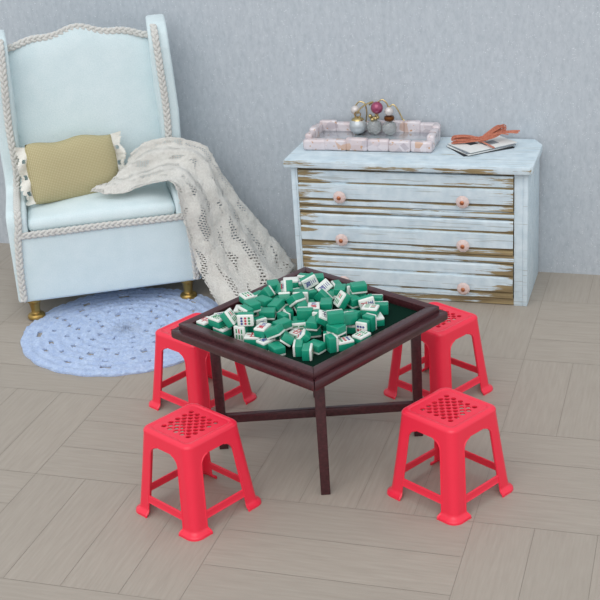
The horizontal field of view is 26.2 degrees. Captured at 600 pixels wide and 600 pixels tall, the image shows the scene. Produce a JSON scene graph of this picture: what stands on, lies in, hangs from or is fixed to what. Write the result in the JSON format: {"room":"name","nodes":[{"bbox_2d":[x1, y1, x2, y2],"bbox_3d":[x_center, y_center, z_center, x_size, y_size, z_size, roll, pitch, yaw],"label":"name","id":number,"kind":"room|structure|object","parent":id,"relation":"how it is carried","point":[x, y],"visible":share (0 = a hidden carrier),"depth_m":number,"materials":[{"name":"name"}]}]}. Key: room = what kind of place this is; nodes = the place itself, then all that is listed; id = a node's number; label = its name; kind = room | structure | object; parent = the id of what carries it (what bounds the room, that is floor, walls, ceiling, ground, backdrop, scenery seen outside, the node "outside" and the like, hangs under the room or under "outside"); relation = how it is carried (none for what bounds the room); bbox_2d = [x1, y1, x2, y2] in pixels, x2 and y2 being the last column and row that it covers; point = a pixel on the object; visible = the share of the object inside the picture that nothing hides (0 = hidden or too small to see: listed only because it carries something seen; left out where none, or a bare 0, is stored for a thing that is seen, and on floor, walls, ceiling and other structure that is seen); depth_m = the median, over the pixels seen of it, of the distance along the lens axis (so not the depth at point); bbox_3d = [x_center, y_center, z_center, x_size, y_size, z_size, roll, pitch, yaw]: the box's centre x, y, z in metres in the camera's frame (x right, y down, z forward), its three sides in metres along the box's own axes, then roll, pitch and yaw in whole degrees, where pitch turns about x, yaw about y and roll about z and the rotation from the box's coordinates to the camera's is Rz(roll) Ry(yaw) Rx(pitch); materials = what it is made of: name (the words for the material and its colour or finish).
{"room":"living room","nodes":[
{"label":"living room","id":0,"kind":"room"},
{"bbox_2d":[0,243,599,599],"bbox_3d":[-0.845,0.971,6.140,9.898,0.001,6.367,4,24,17],"label":"floor","id":1,"kind":"structure","parent":0,"point":[71,446],"depth_m":6.19,"materials":[{"name":"brown wood"}]},
{"bbox_2d":[0,14,201,319],"bbox_3d":[-1.316,-0.858,8.266,1.170,1.730,0.766,-8,24,-9],"label":"armchair","id":2,"kind":"object","parent":1,"relation":"on","point":[75,79],"visible":0.86,"depth_m":8.20,"materials":[{"name":"fabric"}]},
{"bbox_2d":[14,131,126,205],"bbox_3d":[-1.447,-0.842,8.221,0.711,0.381,0.218,-12,25,-19],"label":"lumbar pillow","id":3,"kind":"object","parent":2,"relation":"on","point":[71,167],"visible":0.91,"depth_m":8.14,"materials":[{"name":"fabric"}]},
{"bbox_2d":[27,181,174,230],"bbox_3d":[-1.289,-0.633,8.293,0.924,0.136,0.548,-8,24,-9],"label":"seat cushion","id":4,"kind":"object","parent":2,"relation":"on","point":[152,200],"depth_m":8.10,"materials":[{"name":"fabric"}]},
{"bbox_2d":[90,137,295,305],"bbox_3d":[-0.646,-0.546,8.353,1.009,0.975,0.918,9,26,27],"label":"knitted blanket","id":5,"kind":"object","parent":2,"relation":"on","point":[186,177],"visible":0.96,"depth_m":8.29,"materials":[{"name":"white fabric"}]},
{"bbox_2d":[20,287,217,376],"bbox_3d":[-1.081,0.175,7.990,1.288,0.025,1.280,-1,23,8],"label":"rug","id":6,"kind":"object","parent":1,"relation":"on","point":[125,335],"visible":0.77,"depth_m":7.97,"materials":[{"name":"blue fabric"}]},
{"bbox_2d":[136,403,260,541],"bbox_3d":[-0.491,0.769,5.994,0.454,0.443,0.455,18,31,41],"label":"plastic stool","id":7,"kind":"object","parent":1,"relation":"on","point":[190,451],"visible":1,"depth_m":5.88,"materials":[{"name":"red plastic"}]},
{"bbox_2d":[149,313,256,423],"bbox_3d":[-0.546,0.351,6.973,0.454,0.443,0.455,17,31,40],"label":"plastic stool","id":8,"kind":"object","parent":1,"relation":"on","point":[197,360],"visible":0.57,"depth_m":6.87,"materials":[{"name":"red plastic"}]},
{"bbox_2d":[171,267,447,494],"bbox_3d":[0.065,0.396,6.439,0.966,0.706,0.966,18,31,41],"label":"table","id":9,"kind":"object","parent":1,"relation":"on","point":[407,318],"visible":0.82,"depth_m":6.16,"materials":[{"name":"wood"}]},
{"bbox_2d":[196,316,212,328],"bbox_3d":[-0.460,0.117,6.311,0.058,0.046,0.078,17,31,40],"label":"tile","id":10,"kind":"object","parent":9,"relation":"on","point":[203,322],"depth_m":6.29,"materials":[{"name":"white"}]},
{"bbox_2d":[213,326,231,335],"bbox_3d":[-0.374,0.148,6.226,0.058,0.047,0.078,-23,30,-38],"label":"tile","id":11,"kind":"object","parent":9,"relation":"on","point":[225,330],"depth_m":6.20,"materials":[{"name":"green"}]},
{"bbox_2d":[208,313,225,328],"bbox_3d":[-0.398,0.101,6.221,0.078,0.046,0.058,18,31,40],"label":"tile","id":12,"kind":"object","parent":11,"relation":"on","point":[214,320],"depth_m":6.20,"materials":[{"name":"green"}]},
{"bbox_2d":[233,305,239,314],"bbox_3d":[-0.296,0.059,6.422,0.058,0.046,0.078,0,24,10],"label":"tile","id":13,"kind":"object","parent":9,"relation":"on","point":[235,310],"depth_m":6.39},
{"bbox_2d":[239,291,254,303],"bbox_3d":[-0.264,-0.007,6.452,0.058,0.047,0.078,-15,26,-25],"label":"tile","id":14,"kind":"object","parent":13,"relation":"on","point":[246,295],"depth_m":6.44,"materials":[{"name":"green"}]},
{"bbox_2d":[234,324,248,341],"bbox_3d":[-0.280,0.154,6.157,0.058,0.078,0.047,7,26,24],"label":"tile","id":15,"kind":"object","parent":9,"relation":"on","point":[239,331],"depth_m":6.13,"materials":[{"name":"green"}]},
{"bbox_2d":[220,308,236,327],"bbox_3d":[-0.338,0.086,6.170,0.079,0.089,0.063,5,25,20],"label":"tile","id":16,"kind":"object","parent":15,"relation":"on","point":[229,318],"depth_m":6.15,"materials":[{"name":"green"}]},
{"bbox_2d":[237,312,254,325],"bbox_3d":[-0.258,0.091,6.128,0.078,0.058,0.047,-2,23,5],"label":"tile","id":17,"kind":"object","parent":15,"relation":"on","point":[243,318],"depth_m":6.11,"materials":[{"name":"green"}]},
{"bbox_2d":[248,326,254,332],"bbox_3d":[-0.250,0.129,6.212,0.047,0.078,0.058,-14,25,-23],"label":"tile","id":18,"kind":"object","parent":9,"relation":"on","point":[250,328],"depth_m":6.19,"materials":[{"name":"green"}]},
{"bbox_2d":[237,304,252,311],"bbox_3d":[-0.262,0.061,6.198,0.047,0.058,0.078,-18,27,-30],"label":"tile","id":19,"kind":"object","parent":18,"relation":"on","point":[242,308],"depth_m":6.18,"materials":[{"name":"green"}]},
{"bbox_2d":[254,315,266,326],"bbox_3d":[-0.192,0.121,6.221,0.058,0.078,0.046,-16,26,-26],"label":"tile","id":20,"kind":"object","parent":9,"relation":"on","point":[258,319],"depth_m":6.20,"materials":[{"name":"green"}]},
{"bbox_2d":[244,332,285,355],"bbox_3d":[-0.175,0.209,6.055,0.126,0.047,0.248,-14,25,-22],"label":"tile","id":21,"kind":"object","parent":9,"relation":"on","point":[276,347],"depth_m":6.03,"materials":[{"name":"green"}]},
{"bbox_2d":[254,317,291,337],"bbox_3d":[-0.122,0.130,6.113,0.136,0.047,0.168,8,26,25],"label":"tile","id":22,"kind":"object","parent":21,"relation":"on","point":[259,330],"depth_m":6.10,"materials":[{"name":"green"}]},
{"bbox_2d":[264,323,284,339],"bbox_3d":[-0.120,0.147,6.035,0.087,0.073,0.058,8,26,25],"label":"tile","id":23,"kind":"object","parent":21,"relation":"on","point":[276,330],"depth_m":6.01,"materials":[{"name":"green"}]},
{"bbox_2d":[257,285,275,297],"bbox_3d":[-0.169,-0.027,6.489,0.092,0.092,0.047,17,31,39],"label":"tile","id":24,"kind":"object","parent":9,"relation":"on","point":[268,291],"depth_m":6.46,"materials":[{"name":"green"}]},
{"bbox_2d":[277,311,290,319],"bbox_3d":[-0.077,0.099,6.254,0.047,0.078,0.058,-19,28,-32],"label":"tile","id":25,"kind":"object","parent":9,"relation":"on","point":[281,314],"depth_m":6.23,"materials":[{"name":"green"}]},
{"bbox_2d":[279,331,294,346],"bbox_3d":[-0.061,0.182,6.049,0.070,0.080,0.088,-4,23,-1],"label":"tile","id":26,"kind":"object","parent":9,"relation":"on","point":[286,338],"depth_m":6.01,"materials":[{"name":"green"}]},
{"bbox_2d":[281,305,293,320],"bbox_3d":[-0.062,0.068,6.350,0.046,0.058,0.078,-9,24,-13],"label":"tile","id":27,"kind":"object","parent":9,"relation":"on","point":[287,308],"depth_m":6.32,"materials":[{"name":"green"}]},
{"bbox_2d":[290,319,305,330],"bbox_3d":[-0.008,0.131,6.194,0.078,0.058,0.047,-6,23,-4],"label":"tile","id":28,"kind":"object","parent":9,"relation":"on","point":[298,324],"depth_m":6.17,"materials":[{"name":"green"}]},
{"bbox_2d":[293,339,303,356],"bbox_3d":[-0.008,0.223,5.981,0.047,0.058,0.078,-1,23,5],"label":"tile","id":29,"kind":"object","parent":9,"relation":"on","point":[297,343],"depth_m":5.95,"materials":[{"name":"green"}]},
{"bbox_2d":[293,300,307,312],"bbox_3d":[0.015,0.049,6.341,0.058,0.085,0.082,-22,29,-36],"label":"tile","id":30,"kind":"object","parent":9,"relation":"on","point":[302,303],"depth_m":6.33,"materials":[{"name":"green"}]},
{"bbox_2d":[286,292,305,306],"bbox_3d":[-0.019,-0.002,6.350,0.070,0.077,0.085,15,30,37],"label":"tile","id":31,"kind":"object","parent":30,"relation":"on","point":[296,298],"depth_m":6.33,"materials":[{"name":"green"}]},
{"bbox_2d":[295,328,310,342],"bbox_3d":[0.010,0.182,6.036,0.082,0.084,0.058,-1,23,6],"label":"tile","id":32,"kind":"object","parent":9,"relation":"on","point":[304,334],"depth_m":6.01,"materials":[{"name":"green"}]},
{"bbox_2d":[297,273,308,279],"bbox_3d":[0.029,-0.106,6.738,0.078,0.058,0.047,6,25,22],"label":"tile","id":33,"kind":"object","parent":9,"relation":"on","point":[300,275],"depth_m":6.72,"materials":[{"name":"green"}]},
{"bbox_2d":[289,326,321,337],"bbox_3d":[0.023,0.165,6.125,0.160,0.047,0.113,-6,23,-6],"label":"tile","id":34,"kind":"object","parent":9,"relation":"on","point":[314,334],"depth_m":6.13,"materials":[{"name":"green"}]},
{"bbox_2d":[306,316,321,330],"bbox_3d":[0.066,0.112,6.127,0.058,0.046,0.078,5,25,20],"label":"tile","id":35,"kind":"object","parent":34,"relation":"on","point":[311,325],"depth_m":6.10,"materials":[{"name":"green"}]},
{"bbox_2d":[302,343,312,360],"bbox_3d":[0.035,0.240,5.935,0.047,0.058,0.078,-1,23,6],"label":"tile","id":36,"kind":"object","parent":9,"relation":"on","point":[307,348],"depth_m":5.90,"materials":[{"name":"green"}]},
{"bbox_2d":[309,288,316,301],"bbox_3d":[0.045,-0.019,6.533,0.078,0.058,0.046,-13,25,-19],"label":"tile","id":37,"kind":"object","parent":9,"relation":"on","point":[312,292],"depth_m":6.51,"materials":[{"name":"green"}]},
{"bbox_2d":[307,339,325,354],"bbox_3d":[0.075,0.218,5.995,0.078,0.047,0.058,16,30,38],"label":"tile","id":38,"kind":"object","parent":9,"relation":"on","point":[319,347],"depth_m":5.97,"materials":[{"name":"green"}]},
{"bbox_2d":[315,278,332,292],"bbox_3d":[0.119,-0.061,6.565,0.096,0.093,0.069,-18,27,-30],"label":"tile","id":39,"kind":"object","parent":9,"relation":"on","point":[325,283],"depth_m":6.55,"materials":[{"name":"white"}]},
{"bbox_2d":[314,288,333,301],"bbox_3d":[0.118,-0.009,6.454,0.093,0.091,0.047,8,26,25],"label":"tile","id":40,"kind":"object","parent":9,"relation":"on","point":[322,293],"depth_m":6.44,"materials":[{"name":"green"}]},
{"bbox_2d":[328,289,333,301],"bbox_3d":[0.166,-0.019,6.532,0.058,0.046,0.078,10,27,30],"label":"tile","id":41,"kind":"object","parent":9,"relation":"on","point":[331,292],"depth_m":6.52,"materials":[{"name":"green"}]},
{"bbox_2d":[323,331,339,341],"bbox_3d":[0.149,0.177,6.062,0.078,0.058,0.047,-4,23,1],"label":"tile","id":42,"kind":"object","parent":9,"relation":"on","point":[324,332],"depth_m":6.04,"materials":[{"name":"green"}]},
{"bbox_2d":[326,323,345,336],"bbox_3d":[0.169,0.135,6.027,0.058,0.046,0.078,-24,31,-39],"label":"tile","id":43,"kind":"object","parent":42,"relation":"on","point":[338,330],"depth_m":6.00,"materials":[{"name":"green"}]},
{"bbox_2d":[326,309,343,324],"bbox_3d":[0.165,0.078,6.026,0.078,0.058,0.047,-7,23,-7],"label":"tile","id":44,"kind":"object","parent":43,"relation":"on","point":[336,316],"depth_m":6.01,"materials":[{"name":"green"}]},
{"bbox_2d":[325,333,338,353],"bbox_3d":[0.148,0.200,5.984,0.046,0.078,0.058,-13,25,-20],"label":"tile","id":45,"kind":"object","parent":9,"relation":"on","point":[332,346],"depth_m":5.96,"materials":[{"name":"green"}]},
{"bbox_2d":[331,280,341,288],"bbox_3d":[0.190,-0.062,6.612,0.047,0.058,0.078,-9,24,-11],"label":"tile","id":46,"kind":"object","parent":9,"relation":"on","point":[333,282],"depth_m":6.60,"materials":[{"name":"green"}]},
{"bbox_2d":[346,325,355,333],"bbox_3d":[0.233,0.130,6.174,0.078,0.046,0.058,2,24,13],"label":"tile","id":47,"kind":"object","parent":9,"relation":"on","point":[351,329],"depth_m":6.14,"materials":[{"name":"green"}]},
{"bbox_2d":[343,311,357,325],"bbox_3d":[0.229,0.087,6.126,0.084,0.070,0.050,-15,26,-23],"label":"tile","id":48,"kind":"object","parent":47,"relation":"on","point":[350,317],"depth_m":6.11,"materials":[{"name":"green"}]},
{"bbox_2d":[348,309,360,319],"bbox_3d":[0.258,0.090,6.224,0.058,0.078,0.046,17,31,39],"label":"tile","id":49,"kind":"structure","parent":9,"relation":"on","point":[357,311],"depth_m":6.21,"materials":[{"name":"green"}]},
{"bbox_2d":[355,319,369,332],"bbox_3d":[0.298,0.135,6.112,0.058,0.078,0.047,9,26,27],"label":"tile","id":50,"kind":"object","parent":9,"relation":"on","point":[361,324],"depth_m":6.09,"materials":[{"name":"green"}]},
{"bbox_2d":[362,313,376,331],"bbox_3d":[0.333,0.107,6.171,0.058,0.078,0.047,14,29,35],"label":"tile","id":51,"kind":"object","parent":9,"relation":"on","point":[367,316],"depth_m":6.15,"materials":[{"name":"green"}]},
{"bbox_2d":[372,294,382,300],"bbox_3d":[0.374,0.004,6.429,0.078,0.058,0.047,1,24,11],"label":"tile","id":52,"kind":"object","parent":9,"relation":"on","point":[377,297],"depth_m":6.40,"materials":[{"name":"green"}]},
{"bbox_2d":[377,312,384,326],"bbox_3d":[0.372,0.094,6.236,0.058,0.046,0.078,-8,24,-10],"label":"tile","id":53,"kind":"object","parent":9,"relation":"on","point":[380,318],"depth_m":6.21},
{"bbox_2d":[361,304,379,315],"bbox_3d":[0.341,0.050,6.226,0.078,0.047,0.058,4,25,18],"label":"tile","id":54,"kind":"object","parent":53,"relation":"on","point":[366,308],"depth_m":6.20,"materials":[{"name":"green"}]},
{"bbox_2d":[375,301,388,314],"bbox_3d":[0.396,0.040,6.344,0.078,0.058,0.047,-1,23,6],"label":"tile","id":55,"kind":"object","parent":9,"relation":"on","point":[384,308],"depth_m":6.32,"materials":[{"name":"green"}]},
{"bbox_3d":[0.120,0.122,6.212,0.058,0.046,0.078,-16,26,-27],"label":"tile","id":56,"kind":"structure","parent":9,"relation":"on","visible":0},
{"bbox_2d":[312,309,326,315],"bbox_3d":[0.102,0.081,6.177,0.078,0.058,0.047,6,25,22],"label":"tile","id":57,"kind":"object","parent":56,"relation":"on","point":[315,311],"depth_m":6.17,"materials":[{"name":"green"}]},
{"bbox_3d":[0.179,0.152,6.118,0.078,0.058,0.047,9,26,27],"label":"tile","id":58,"kind":"structure","parent":9,"relation":"on","visible":0},
{"bbox_2d":[315,310,327,326],"bbox_3d":[0.117,0.089,6.091,0.092,0.085,0.065,-6,23,-6],"label":"tile","id":59,"kind":"object","parent":58,"relation":"on","point":[320,317],"depth_m":6.07,"materials":[{"name":"green"}]},
{"bbox_3d":[-0.159,0.100,6.306,0.078,0.047,0.058,-4,23,0],"label":"tile","id":60,"kind":"structure","parent":9,"relation":"on","visible":0},
{"bbox_2d":[255,295,285,319],"bbox_3d":[-0.154,0.034,6.323,0.162,0.061,0.188,0,24,8],"label":"tile","id":61,"kind":"object","parent":60,"relation":"on","point":[269,313],"depth_m":6.30,"materials":[{"name":"green"}]},
{"bbox_3d":[0.036,-0.044,6.609,0.078,0.046,0.058,-10,24,-14],"label":"tile","id":62,"kind":"structure","parent":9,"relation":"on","visible":0},
{"bbox_2d":[299,272,318,288],"bbox_3d":[0.046,-0.095,6.563,0.091,0.080,0.046,-10,24,-13],"label":"tile","id":63,"kind":"object","parent":62,"relation":"on","point":[310,280],"depth_m":6.54,"materials":[{"name":"white"}]},
{"bbox_3d":[0.004,0.108,6.262,0.078,0.047,0.058,-4,23,-1],"label":"tile","id":64,"kind":"structure","parent":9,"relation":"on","visible":0},
{"bbox_2d":[297,306,312,320],"bbox_3d":[0.025,0.066,6.223,0.078,0.058,0.046,-2,23,5],"label":"tile","id":65,"kind":"object","parent":64,"relation":"on","point":[303,313],"depth_m":6.20,"materials":[{"name":"green"}]},
{"bbox_3d":[0.038,0.030,6.437,0.078,0.047,0.058,-8,24,-9],"label":"tile","id":66,"kind":"structure","parent":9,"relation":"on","visible":0},
{"bbox_2d":[292,289,308,302],"bbox_3d":[0.004,-0.018,6.423,0.078,0.058,0.046,-1,23,7],"label":"tile","id":67,"kind":"object","parent":66,"relation":"on","point":[305,291],"depth_m":6.41,"materials":[{"name":"green"}]},
{"label":"tile","id":68,"kind":"structure","parent":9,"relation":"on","visible":0},
{"bbox_2d":[278,292,290,300],"bbox_3d":[-0.075,-0.017,6.412,0.059,0.071,0.087,-2,23,4],"label":"tile","id":69,"kind":"object","parent":68,"relation":"on","point":[284,295],"depth_m":6.37,"materials":[{"name":"green"}]},
{"bbox_2d":[281,280,292,291],"bbox_3d":[-0.066,-0.070,6.427,0.051,0.084,0.092,-10,24,-14],"label":"tile","id":70,"kind":"object","parent":69,"relation":"on","point":[286,285],"depth_m":6.39,"materials":[{"name":"green"}]},
{"bbox_3d":[-0.119,0.017,6.476,0.047,0.058,0.078,17,31,39],"label":"tile","id":71,"kind":"structure","parent":9,"relation":"on","visible":0},
{"bbox_2d":[275,283,280,294],"bbox_3d":[-0.087,-0.050,6.506,0.067,0.086,0.091,-14,25,-23],"label":"tile","id":72,"kind":"object","parent":71,"relation":"on","point":[278,288],"depth_m":6.50,"materials":[{"name":"green"}]},
{"bbox_3d":[0.225,0.074,6.307,0.078,0.047,0.058,5,25,19],"label":"tile","id":73,"kind":"structure","parent":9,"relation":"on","visible":0},
{"bbox_2d":[333,290,350,309],"bbox_3d":[0.206,0.001,6.306,0.079,0.086,0.058,-12,25,-18],"label":"tile","id":74,"kind":"object","parent":73,"relation":"on","point":[343,298],"depth_m":6.28,"materials":[{"name":"green"}]},
{"bbox_2d":[347,294,358,308],"bbox_3d":[0.262,0.007,6.341,0.058,0.046,0.078,-16,26,-25],"label":"tile","id":75,"kind":"object","parent":73,"relation":"on","point":[353,303],"depth_m":6.31,"materials":[{"name":"green"}]},
{"bbox_3d":[0.323,0.074,6.291,0.078,0.046,0.058,-12,25,-19],"label":"tile","id":76,"kind":"structure","parent":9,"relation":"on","visible":0},
{"bbox_2d":[357,294,374,309],"bbox_3d":[0.323,0.011,6.288,0.085,0.069,0.046,-8,24,-9],"label":"tile","id":77,"kind":"object","parent":76,"relation":"on","point":[366,299],"depth_m":6.26,"materials":[{"name":"green"}]},
{"bbox_3d":[0.290,0.017,6.429,0.078,0.046,0.058,-7,23,-7],"label":"tile","id":78,"kind":"structure","parent":9,"relation":"on","visible":0},
{"label":"tile","id":79,"kind":"structure","parent":78,"relation":"on","visible":0},
{"bbox_2d":[350,281,366,294],"bbox_3d":[0.289,-0.061,6.377,0.078,0.046,0.058,-7,23,-7],"label":"tile","id":80,"kind":"object","parent":79,"relation":"on","point":[359,287],"depth_m":6.35,"materials":[{"name":"green"}]},
{"bbox_3d":[0.213,0.004,6.470,0.078,0.047,0.058,-10,24,-14],"label":"tile","id":81,"kind":"structure","parent":9,"relation":"on","visible":0},
{"bbox_2d":[334,284,346,297],"bbox_3d":[0.202,-0.047,6.474,0.058,0.046,0.078,0,24,9],"label":"tile","id":82,"kind":"object","parent":81,"relation":"on","point":[338,287],"depth_m":6.45,"materials":[{"name":"green"}]},
{"bbox_2d":[347,283,349,294],"bbox_3d":[0.274,-0.051,6.457,0.078,0.058,0.047,-4,23,0],"label":"tile","id":83,"kind":"object","parent":81,"relation":"on","point":[348,284],"depth_m":6.43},
{"label":"tile","id":84,"kind":"structure","parent":9,"relation":"on","visible":0},
{"bbox_3d":[-0.252,0.056,6.305,0.078,0.047,0.058,-6,23,-4],"label":"tile","id":85,"kind":"structure","parent":84,"relation":"on","visible":0},
{"bbox_2d":[244,298,260,312],"bbox_3d":[-0.231,0.028,6.252,0.058,0.047,0.078,-15,26,-24],"label":"tile","id":86,"kind":"object","parent":85,"relation":"on","point":[253,303],"depth_m":6.23,"materials":[{"name":"green"}]},
{"bbox_3d":[0.101,-0.074,6.667,0.078,0.046,0.058,-12,25,-19],"label":"tile","id":87,"kind":"structure","parent":9,"relation":"on","visible":0},
{"bbox_2d":[314,273,323,284],"bbox_3d":[0.084,-0.105,6.628,0.078,0.047,0.058,-4,23,-1],"label":"tile","id":88,"kind":"object","parent":87,"relation":"on","point":[320,277],"depth_m":6.60,"materials":[{"name":"green"}]},
{"bbox_3d":[-0.136,-0.027,6.596,0.078,0.047,0.058,-7,23,-7],"label":"tile","id":89,"kind":"structure","parent":9,"relation":"on","visible":0},
{"bbox_2d":[267,277,298,291],"bbox_3d":[-0.083,-0.080,6.594,0.166,0.046,0.085,-9,24,-11],"label":"tile","id":90,"kind":"object","parent":89,"relation":"on","point":[273,283],"depth_m":6.58,"materials":[{"name":"green"}]},
{"bbox_3d":[0.110,0.046,6.388,0.078,0.046,0.058,17,31,40],"label":"tile","id":91,"kind":"structure","parent":9,"relation":"on","visible":0},
{"bbox_2d":[308,297,332,310],"bbox_3d":[0.097,0.035,6.300,0.118,0.047,0.133,-1,23,6],"label":"tile","id":92,"kind":"object","parent":91,"relation":"on","point":[325,303],"depth_m":6.29,"materials":[{"name":"green"}]},
{"bbox_2d":[283,137,542,305],"bbox_3d":[0.737,-0.516,8.200,1.537,0.905,0.618,4,24,17],"label":"dresser","id":93,"kind":"object","parent":1,"relation":"on","point":[444,224],"visible":0.92,"depth_m":7.95,"materials":[{"name":"paint"}]},
{"bbox_2d":[303,119,440,152],"bbox_3d":[0.466,-1.046,8.184,0.834,0.110,0.370,3,24,16],"label":"tray","id":94,"kind":"object","parent":93,"relation":"on","point":[328,134],"visible":0.89,"depth_m":8.12,"materials":[{"name":"stone"}]},
{"bbox_2d":[351,101,367,121],"bbox_3d":[0.381,-1.180,8.280,0.109,0.201,0.060,4,24,17],"label":"earring","id":95,"kind":"object","parent":94,"relation":"on","point":[354,108],"visible":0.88,"depth_m":8.25,"materials":[{"name":"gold metal"}]},
{"bbox_2d":[349,101,372,133],"bbox_3d":[0.390,-1.161,8.232,0.158,0.209,0.112,4,24,17],"label":"earring","id":96,"kind":"object","parent":94,"relation":"in","point":[357,125],"visible":1,"depth_m":8.22,"materials":[{"name":"gold metal"}]},
{"bbox_2d":[367,99,388,133],"bbox_3d":[0.497,-1.164,8.196,0.151,0.232,0.100,4,24,17],"label":"earring","id":97,"kind":"object","parent":94,"relation":"in","point":[374,126],"visible":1,"depth_m":8.19,"materials":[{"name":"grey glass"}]},
{"bbox_2d":[382,104,403,134],"bbox_3d":[0.592,-1.141,8.164,0.146,0.204,0.096,4,24,17],"label":"earring","id":98,"kind":"object","parent":94,"relation":"on","point":[389,127],"visible":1,"depth_m":8.15,"materials":[{"name":"white"}]},
{"bbox_2d":[448,146,513,155],"bbox_3d":[1.117,-0.949,7.992,0.344,0.006,0.244,-11,24,-16],"label":"card","id":99,"kind":"object","parent":93,"relation":"on","point":[511,147],"visible":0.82,"depth_m":7.91,"materials":[{"name":"paper"}]},
{"bbox_2d":[447,145,514,155],"bbox_3d":[1.122,-0.957,7.990,0.344,0.007,0.244,-14,25,-23],"label":"card","id":100,"kind":"object","parent":99,"relation":"on","point":[449,146],"visible":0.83,"depth_m":7.89,"materials":[{"name":"white paper"}]},
{"bbox_2d":[448,144,515,153],"bbox_3d":[1.126,-0.964,7.989,0.344,0.007,0.244,-12,25,-19],"label":"card","id":101,"kind":"object","parent":100,"relation":"on","point":[463,151],"visible":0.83,"depth_m":7.90,"materials":[{"name":"paper"}]},
{"bbox_2d":[448,136,516,152],"bbox_3d":[1.130,-0.972,7.988,0.344,0.007,0.244,-15,26,-24],"label":"card","id":102,"kind":"object","parent":101,"relation":"on","point":[471,147],"visible":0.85,"depth_m":7.95,"materials":[{"name":"white paper"}]},
{"bbox_2d":[451,124,519,147],"bbox_3d":[1.148,-1.002,7.916,0.426,0.096,0.202,-4,23,0],"label":"ribbon","id":103,"kind":"object","parent":102,"relation":"on","point":[496,130],"visible":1,"depth_m":7.96,"materials":[{"name":"orange fabric"}]},
{"bbox_2d":[384,302,492,412],"bbox_3d":[0.737,0.291,6.914,0.455,0.443,0.454,-23,30,-38],"label":"plastic stool","id":104,"kind":"object","parent":1,"relation":"on","point":[438,340],"visible":0.62,"depth_m":6.80,"materials":[{"name":"red plastic"}]},
{"bbox_2d":[387,387,512,525],"bbox_3d":[0.693,0.695,5.984,0.455,0.443,0.454,-23,30,-38],"label":"plastic stool","id":105,"kind":"object","parent":1,"relation":"on","point":[450,431],"visible":1,"depth_m":5.87,"materials":[{"name":"red plastic"}]},
{"bbox_2d":[0,0,599,274],"bbox_3d":[0.291,-1.825,8.173,10.000,3.420,0.081,4,24,17],"label":"wall","id":106,"kind":"structure","parent":0,"point":[252,78],"depth_m":8.26,"materials":[{"name":"paint"}]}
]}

